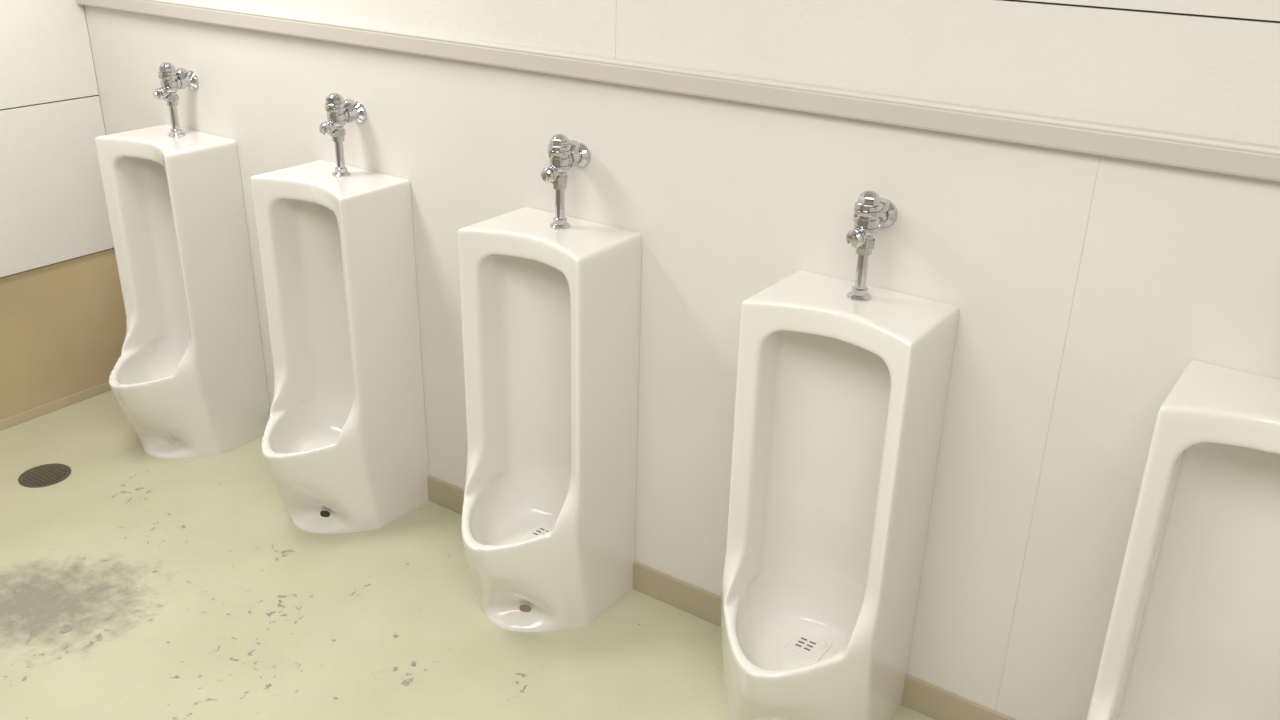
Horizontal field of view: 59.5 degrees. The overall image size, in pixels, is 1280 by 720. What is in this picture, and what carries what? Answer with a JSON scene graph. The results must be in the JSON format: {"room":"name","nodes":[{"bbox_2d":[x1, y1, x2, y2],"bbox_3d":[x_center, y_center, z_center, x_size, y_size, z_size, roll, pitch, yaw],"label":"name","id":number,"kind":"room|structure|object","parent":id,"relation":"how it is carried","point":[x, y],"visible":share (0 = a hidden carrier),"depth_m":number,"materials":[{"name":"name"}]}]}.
{"room":"public restroom","nodes":[
{"label":"public restroom","id":0,"kind":"room"},
{"bbox_2d":[0,0,125,419],"bbox_3d":[-2.830,-0.546,2.430,0.100,2.500,3.600,17,28,31],"label":"wall","id":1,"kind":"structure","parent":0,"point":[63,314],"depth_m":3.74,"materials":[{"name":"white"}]},
{"bbox_2d":[0,382,110,430],"bbox_3d":[-2.826,0.594,2.902,0.005,0.035,3.388,17,28,31],"label":"baseboard","id":2,"kind":"structure","parent":1,"relation":"attached to","point":[19,418],"depth_m":3.92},
{"bbox_2d":[0,390,935,719],"bbox_3d":[-0.850,1.248,1.687,5.000,0.100,3.600,17,28,31],"label":"floor","id":3,"kind":"structure","parent":0,"point":[135,584],"depth_m":2.89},
{"bbox_2d":[18,463,70,487],"bbox_3d":[-1.869,0.361,3.516,0.150,0.004,0.150,17,28,31],"label":"floor drain","id":4,"kind":"object","parent":3,"relation":"on","point":[44,475],"visible":1,"depth_m":3.51,"materials":[{"name":"grey metal"}]},
{"bbox_2d":[95,62,269,458],"bbox_3d":[-1.510,-0.292,3.506,0.367,1.221,0.428,17,28,31],"label":"urinal","id":5,"kind":"object","parent":3,"relation":"on","point":[188,376],"visible":1,"depth_m":3.54,"materials":[{"name":"white ceramic"}]},
{"bbox_2d":[251,93,428,533],"bbox_3d":[-0.901,-0.108,3.121,0.367,1.221,0.428,17,28,31],"label":"urinal","id":6,"kind":"object","parent":3,"relation":"on","point":[344,443],"visible":1,"depth_m":3.17,"materials":[{"name":"white ceramic"}]},
{"bbox_2d":[458,134,641,631],"bbox_3d":[-0.275,0.081,2.725,0.367,1.221,0.428,17,28,31],"label":"urinal","id":7,"kind":"object","parent":3,"relation":"on","point":[551,302],"visible":1,"depth_m":2.78,"materials":[{"name":"white ceramic"}]},
{"bbox_2d":[721,190,958,719],"bbox_3d":[0.359,0.272,2.325,0.367,1.221,0.428,17,28,31],"label":"urinal","id":8,"kind":"object","parent":3,"relation":"on","point":[842,385],"visible":1,"depth_m":2.38,"materials":[{"name":"white ceramic"}]},
{"bbox_2d":[1086,360,1279,719],"bbox_3d":[1.006,0.467,1.916,0.367,1.221,0.428,17,28,31],"label":"urinal","id":9,"kind":"object","parent":3,"relation":"on","point":[1193,631],"visible":1,"depth_m":2.01,"materials":[{"name":"white ceramic"}]},
{"bbox_2d":[84,0,1279,719],"bbox_3d":[0.180,-0.501,2.482,5.000,2.500,0.100,17,28,31],"label":"wall","id":10,"kind":"structure","parent":0,"point":[1083,287],"depth_m":2.34,"materials":[{"name":"white"}]},
{"bbox_2d":[268,410,1015,719],"bbox_3d":[0.123,0.621,2.929,4.800,0.085,0.009,17,28,31],"label":"baseboard","id":11,"kind":"structure","parent":10,"relation":"attached to","point":[937,703],"depth_m":2.90,"materials":[{"name":"plastic"}]},
{"bbox_2d":[76,0,1279,181],"bbox_3d":[0.146,-0.588,2.387,4.800,0.053,0.026,17,28,31],"label":"trim","id":12,"kind":"structure","parent":10,"relation":"attached to","point":[1259,161],"depth_m":2.28,"materials":[{"name":"paint"}]}
]}

